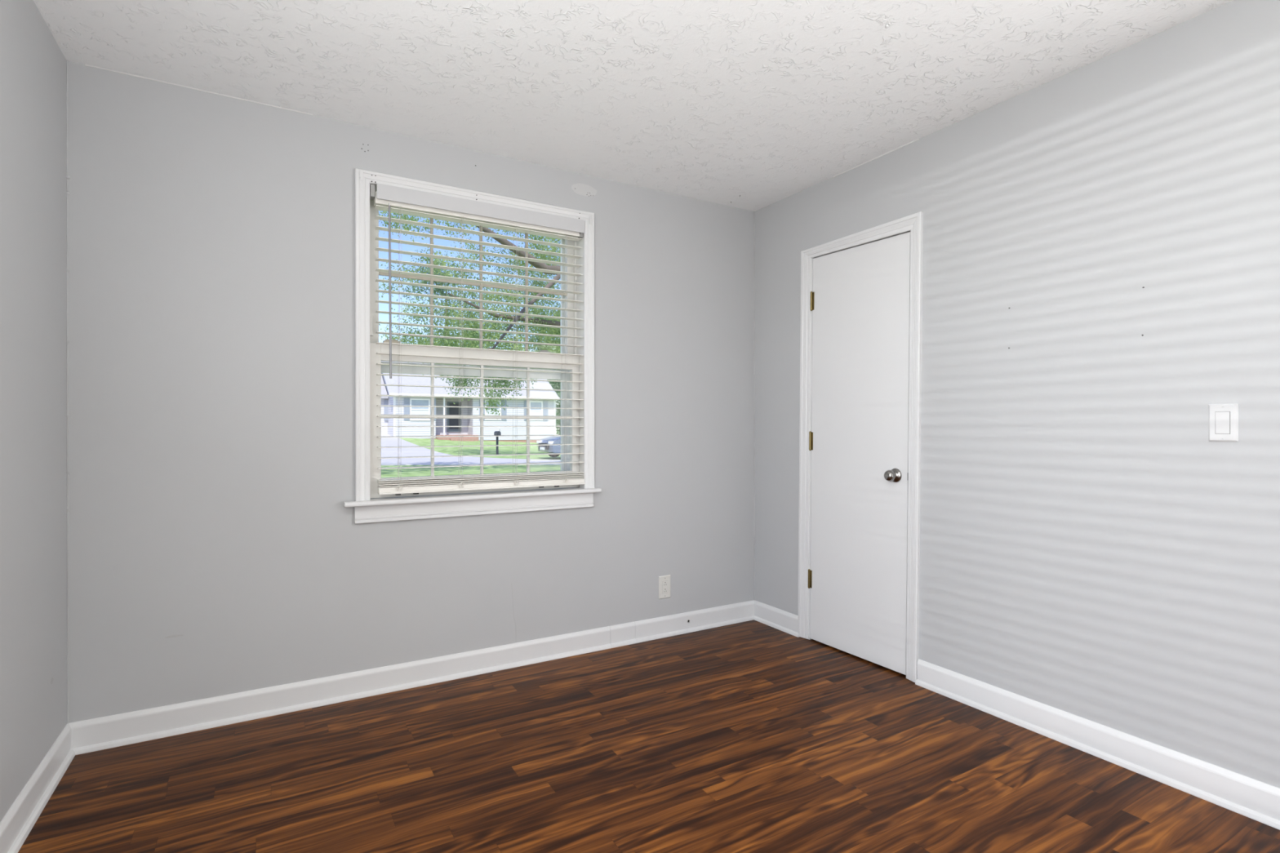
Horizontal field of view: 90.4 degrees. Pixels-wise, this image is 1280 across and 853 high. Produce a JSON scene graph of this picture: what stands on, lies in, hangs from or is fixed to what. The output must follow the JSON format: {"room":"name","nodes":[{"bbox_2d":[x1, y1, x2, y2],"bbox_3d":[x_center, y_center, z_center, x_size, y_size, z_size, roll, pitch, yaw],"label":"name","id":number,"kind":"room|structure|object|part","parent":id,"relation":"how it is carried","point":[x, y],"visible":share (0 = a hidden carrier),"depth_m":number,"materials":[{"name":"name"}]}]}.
{"room":"empty bedroom","nodes":[
{"label":"empty bedroom","id":0,"kind":"room"},
{"bbox_2d":[0,0,66,822],"bbox_3d":[-1.115,-0.066,0.533,0.160,2.440,3.850,0,0,-30],"label":"wall","id":1,"kind":"structure","parent":0,"point":[33,222],"depth_m":1.91,"materials":[{"name":"grey paint"}]},
{"bbox_2d":[0,723,75,852],"bbox_3d":[-1.034,1.100,0.581,0.026,0.108,3.850,0,0,-30],"label":"baseboard","id":2,"kind":"structure","parent":1,"relation":"attached to","point":[20,820],"depth_m":1.89,"materials":[{"name":"white paint"}]},
{"bbox_2d":[67,61,753,722],"bbox_3d":[-0.705,-0.069,3.094,3.450,2.440,0.161,0,0,-30],"label":"wall","id":3,"kind":"structure","parent":0,"point":[215,548],"depth_m":2.60,"materials":[{"name":"grey paint"}]},
{"bbox_2d":[66,60,70,724],"bbox_3d":[-2.012,-0.121,2.235,0.014,2.332,0.014,0,0,-30],"label":"caulk line","id":4,"kind":"structure","parent":3,"relation":"attached to","point":[68,176],"depth_m":2.23,"materials":[{"name":"grey paint"}]},
{"bbox_2d":[68,600,754,755],"bbox_3d":[-0.658,1.097,3.015,3.130,0.108,0.026,0,0,-30],"label":"baseboard","id":5,"kind":"structure","parent":3,"relation":"attached to","point":[93,735],"depth_m":2.72,"materials":[{"name":"white paint"}]},
{"bbox_2d":[344,168,601,524],"bbox_3d":[-0.777,-0.341,3.051,1.191,1.507,0.262,0,0,-30],"label":"window","id":6,"kind":"structure","parent":3,"relation":"in","point":[370,507],"depth_m":3.00,"materials":[{"name":"white paint"}]},
{"bbox_3d":[-0.785,-0.693,3.092,1.012,0.704,0.034,0,0,-30],"label":"sash","id":7,"kind":"part","parent":6,"relation":"part of","materials":[{"name":"paint"}]},
{"bbox_3d":[-0.818,-0.363,3.148,1.014,1.365,0.023,0,0,-30],"label":"storm frame","id":8,"kind":"part","parent":6,"relation":"part of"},
{"bbox_3d":[-0.760,-0.026,3.050,1.012,0.684,0.034,0,0,-30],"label":"sash","id":9,"kind":"part","parent":6,"relation":"part of","materials":[{"name":"paint"}]},
{"bbox_2d":[369,182,585,494],"bbox_3d":[-0.727,-0.376,2.997,1.012,1.342,0.078,0,0,-30],"label":"window blind","id":10,"kind":"object","parent":6,"relation":"attached to","point":[390,198],"visible":1,"depth_m":2.97,"materials":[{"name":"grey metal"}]},
{"bbox_3d":[-1.065,-0.364,2.813,0.013,1.211,0.055,0,0,-30],"label":"ladder cord","id":11,"kind":"part","parent":10,"relation":"part of","materials":[{"name":"white fabric"}]},
{"bbox_3d":[-0.833,-0.364,2.949,0.013,1.211,0.055,0,0,-30],"label":"ladder cord","id":12,"kind":"part","parent":10,"relation":"part of","materials":[{"name":"white fabric"}]},
{"bbox_3d":[-0.716,0.280,3.010,0.979,0.029,0.056,0,0,-30],"label":"rail","id":13,"kind":"part","parent":10,"relation":"part of","materials":[{"name":"white plastic"}]},
{"bbox_3d":[-0.607,-0.364,3.081,0.013,1.211,0.055,0,0,-30],"label":"ladder cord","id":14,"kind":"part","parent":10,"relation":"part of","materials":[{"name":"white fabric"}]},
{"bbox_3d":[-0.385,-0.364,3.210,0.013,1.211,0.055,0,0,-30],"label":"ladder cord","id":15,"kind":"part","parent":10,"relation":"part of","materials":[{"name":"white fabric"}]},
{"bbox_2d":[589,215,591,224],"bbox_3d":[-0.251,-1.054,3.239,0.015,0.044,0.010,0,0,-30],"label":"curtain hook","id":16,"kind":"object","parent":6,"relation":"attached to","point":[590,216],"visible":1,"depth_m":3.24,"materials":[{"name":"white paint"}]},
{"bbox_2d":[658,574,670,599],"bbox_3d":[0.137,0.882,3.489,0.076,0.124,0.008,0,0,-30],"label":"wall outlet","id":17,"kind":"object","parent":3,"relation":"attached to","point":[664,580],"visible":1,"depth_m":3.48,"materials":[{"name":"beige plastic"}]},
{"bbox_2d":[662,580,667,593],"bbox_3d":[0.138,0.882,3.487,0.034,0.068,0.004,0,0,-30],"label":"receptacle","id":18,"kind":"object","parent":17,"relation":"attached to","point":[664,583],"depth_m":3.49,"materials":[{"name":"white plastic"}]},
{"bbox_2d":[753,211,755,599],"bbox_3d":[0.686,-0.124,3.812,0.008,2.332,0.008,0,0,-30],"label":"caulk line","id":19,"kind":"structure","parent":3,"relation":"attached to","point":[753,211],"depth_m":3.81,"materials":[{"name":"grey paint"}]},
{"bbox_2d":[33,0,1232,211],"bbox_3d":[0.305,-1.345,1.361,3.450,0.125,4.170,0,0,-30],"label":"ceiling","id":20,"kind":"structure","parent":0,"point":[753,105],"depth_m":2.27,"materials":[{"name":"white paint"}]},
{"bbox_2d":[84,64,312,115],"bbox_3d":[-1.662,-1.287,2.441,0.720,0.006,0.006,0,0,-30],"label":"caulk line","id":21,"kind":"structure","parent":20,"relation":"attached to","point":[85,64],"depth_m":2.43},
{"bbox_2d":[832,138,919,177],"bbox_3d":[1.124,-1.288,3.061,0.008,0.008,0.500,0,0,-30],"label":"caulk line","id":22,"kind":"structure","parent":20,"relation":"attached to","point":[917,139],"depth_m":3.03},
{"bbox_2d":[17,619,1279,852],"bbox_3d":[0.306,1.213,1.364,3.450,0.120,4.170,0,0,-30],"label":"floor","id":23,"kind":"structure","parent":0,"point":[751,736],"depth_m":2.10,"materials":[{"name":"brown wood"}]},
{"bbox_2d":[755,0,1279,788],"bbox_3d":[1.726,-0.069,2.192,0.160,2.440,3.850,0,0,-30],"label":"wall","id":24,"kind":"structure","parent":0,"point":[1101,242],"depth_m":2.23,"materials":[{"name":"grey paint"}]},
{"bbox_2d":[754,600,799,637],"bbox_3d":[0.774,1.096,3.640,0.026,0.108,0.390,0,0,-30],"label":"baseboard","id":25,"kind":"structure","parent":24,"relation":"attached to","point":[778,619],"depth_m":3.63,"materials":[{"name":"white paint"}]},
{"bbox_2d":[797,211,923,682],"bbox_3d":[1.093,0.098,3.173,0.176,2.106,0.761,0,0,-30],"label":"door","id":26,"kind":"structure","parent":24,"relation":"in","point":[860,427],"depth_m":3.12,"materials":[{"name":"white paint"}]},
{"bbox_3d":[1.180,0.227,2.951,0.022,0.066,0.066,0,0,-30],"label":"knob","id":27,"kind":"part","parent":26,"relation":"part of","materials":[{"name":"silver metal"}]},
{"bbox_2d":[915,658,1279,830],"bbox_3d":[1.649,1.097,2.143,0.026,0.108,1.622,0,0,-30],"label":"baseboard","id":28,"kind":"structure","parent":24,"relation":"attached to","point":[1254,799],"depth_m":2.17,"materials":[{"name":"white paint"}]},
{"bbox_2d":[1208,404,1238,441],"bbox_3d":[1.778,-0.011,1.938,0.008,0.114,0.070,0,0,-30],"label":"light switch","id":29,"kind":"object","parent":24,"relation":"attached to","point":[1223,419],"visible":1,"depth_m":1.94,"materials":[{"name":"white plastic"}]},
{"label":"outside","id":30,"kind":"structure","parent":0,"visible":0},
{"bbox_2d":[381,437,560,477],"bbox_3d":[-9.688,1.028,41.414,100.000,1.379,74.600,0,0,-30],"label":"lawn","id":31,"kind":"structure","parent":30,"point":[503,450],"depth_m":30.22,"materials":[{"name":"green plant"}]},
{"bbox_2d":[378,250,511,350],"bbox_3d":[-18.942,-7.825,62.105,11.650,18.072,11.369,0,0,-34],"label":"tree","id":32,"kind":"object","parent":31,"relation":"on","point":[441,291],"visible":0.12,"depth_m":61.56,"materials":[{"name":"green plant"}]},
{"bbox_2d":[378,210,560,419],"bbox_3d":[-4.238,-6.569,14.919,14.543,16.328,19.375,0,0,-30],"label":"tree","id":33,"kind":"object","parent":31,"relation":"on","point":[535,320],"visible":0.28,"depth_m":13.87,"materials":[{"name":"green plant"}]},
{"bbox_2d":[381,360,559,442],"bbox_3d":[-17.388,-1.572,42.966,22.070,6.580,9.650,0,0,-30],"label":"house","id":34,"kind":"structure","parent":31,"relation":"on","point":[406,380],"depth_m":42.48,"materials":[{"name":"white"}]},
{"bbox_2d":[384,400,388,420],"bbox_3d":[-16.432,-1.055,41.243,0.320,1.350,0.110,0,0,-30],"label":"shutter","id":35,"kind":"object","parent":34,"relation":"hanging from","point":[386,402],"depth_m":41.18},
{"bbox_2d":[404,397,409,420],"bbox_3d":[-14.674,-1.100,39.976,0.340,1.400,0.072,0,0,-30],"label":"shutter","id":36,"kind":"object","parent":34,"relation":"hanging from","point":[406,400],"depth_m":39.94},
{"bbox_3d":[-13.980,-1.381,40.382,1.050,0.600,0.010,0,0,-30],"label":"pane","id":37,"kind":"part","parent":34,"relation":"part of","materials":[{"name":"clear glass"}]},
{"bbox_3d":[-13.980,-0.780,40.383,1.050,0.600,0.010,0,0,-30],"label":"pane","id":38,"kind":"part","parent":34,"relation":"part of","materials":[{"name":"grey glass"}]},
{"bbox_2d":[430,398,435,420],"bbox_3d":[-13.275,-1.101,40.792,0.340,1.400,0.072,0,0,-30],"label":"shutter","id":39,"kind":"object","parent":34,"relation":"hanging from","point":[430,398],"depth_m":40.80,"materials":[{"name":"white"}]},
{"bbox_3d":[-12.699,-0.682,41.194,0.100,2.500,0.100,0,0,-30],"label":"porch post","id":40,"kind":"part","parent":34,"relation":"part of","materials":[{"name":"white wood"}]},
{"bbox_3d":[-12.484,-0.648,42.750,0.920,2.030,0.090,0,0,-30],"label":"screen door","id":41,"kind":"part","parent":34,"relation":"part of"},
{"bbox_2d":[479,399,484,420],"bbox_3d":[-10.547,-1.104,42.386,0.340,1.400,0.072,0,0,-30],"label":"shutter","id":42,"kind":"object","parent":34,"relation":"hanging from","point":[479,399],"depth_m":42.41,"materials":[{"name":"white"}]},
{"bbox_3d":[-9.900,-1.397,42.765,0.900,0.575,0.010,0,0,-30],"label":"pane","id":43,"kind":"part","parent":34,"relation":"part of","materials":[{"name":"clear glass"}]},
{"bbox_3d":[-9.899,-0.822,42.765,0.900,0.575,0.010,0,0,-30],"label":"pane","id":44,"kind":"part","parent":34,"relation":"part of","materials":[{"name":"grey glass"}]},
{"bbox_2d":[501,400,506,420],"bbox_3d":[-9.234,-1.105,43.152,0.340,1.400,0.072,0,0,-30],"label":"shutter","id":45,"kind":"object","parent":34,"relation":"hanging from","point":[504,412],"depth_m":43.13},
{"bbox_2d":[524,400,526,420],"bbox_3d":[-7.852,-1.106,43.959,0.340,1.400,0.072,0,0,-30],"label":"shutter","id":46,"kind":"object","parent":34,"relation":"hanging from","point":[525,401],"depth_m":43.88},
{"bbox_3d":[-7.261,-1.399,44.305,0.810,0.575,0.010,0,0,-30],"label":"pane","id":47,"kind":"part","parent":34,"relation":"part of","materials":[{"name":"clear glass"}]},
{"bbox_3d":[-7.261,-0.824,44.306,0.810,0.575,0.010,0,0,-30],"label":"pane","id":48,"kind":"part","parent":34,"relation":"part of","materials":[{"name":"grey glass"}]},
{"bbox_2d":[542,400,547,420],"bbox_3d":[-6.643,-1.107,44.665,0.340,1.400,0.072,0,0,-30],"label":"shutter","id":49,"kind":"object","parent":34,"relation":"hanging from","point":[544,402],"depth_m":44.63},
{"bbox_2d":[493,429,501,454],"bbox_3d":[-7.345,0.858,32.776,0.215,1.420,0.520,0,0,-30],"label":"mailbox","id":50,"kind":"object","parent":31,"relation":"on","point":[495,433],"visible":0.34,"depth_m":32.76,"materials":[{"name":"grey metal"}]},
{"bbox_3d":[-7.372,1.018,32.807,0.100,1.100,0.100,0,0,-30],"label":"post","id":51,"kind":"part","parent":50,"relation":"part of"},
{"bbox_2d":[519,300,560,435],"bbox_3d":[-7.038,-5.158,59.096,11.436,14.362,10.362,0,0,-33],"label":"tree","id":52,"kind":"object","parent":31,"relation":"on","point":[555,385],"visible":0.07,"depth_m":56.84,"materials":[{"name":"green plant"}]},
{"bbox_2d":[536,435,560,457],"bbox_3d":[-2.451,0.622,29.774,4.540,1.643,1.868,0,0,-30],"label":"car","id":53,"kind":"object","parent":31,"relation":"on","point":[553,439],"visible":0.27,"depth_m":28.37,"materials":[{"name":"metal"}]},
{"bbox_2d":[538,442,549,449],"bbox_3d":[-4.342,0.887,28.670,0.120,0.280,1.000,0,0,-30],"label":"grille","id":54,"kind":"object","parent":53,"relation":"attached to","point":[541,447],"depth_m":28.51,"materials":[{"name":"grey metal"}]},
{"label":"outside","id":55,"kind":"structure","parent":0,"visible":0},
{"bbox_2d":[381,451,560,465],"bbox_3d":[-13.037,1.022,27.732,87.482,1.379,9.710,0,0,-10],"label":"street","id":56,"kind":"structure","parent":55,"point":[467,460],"depth_m":27.08,"materials":[{"name":"grey asphalt"}]},
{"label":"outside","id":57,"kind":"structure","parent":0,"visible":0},
{"bbox_2d":[381,434,437,452],"bbox_3d":[-18.207,0.944,34.239,12.050,1.261,10.400,0,0,-30],"label":"driveway","id":58,"kind":"structure","parent":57,"point":[385,442],"depth_m":34.83,"materials":[{"name":"concrete"}]}
]}

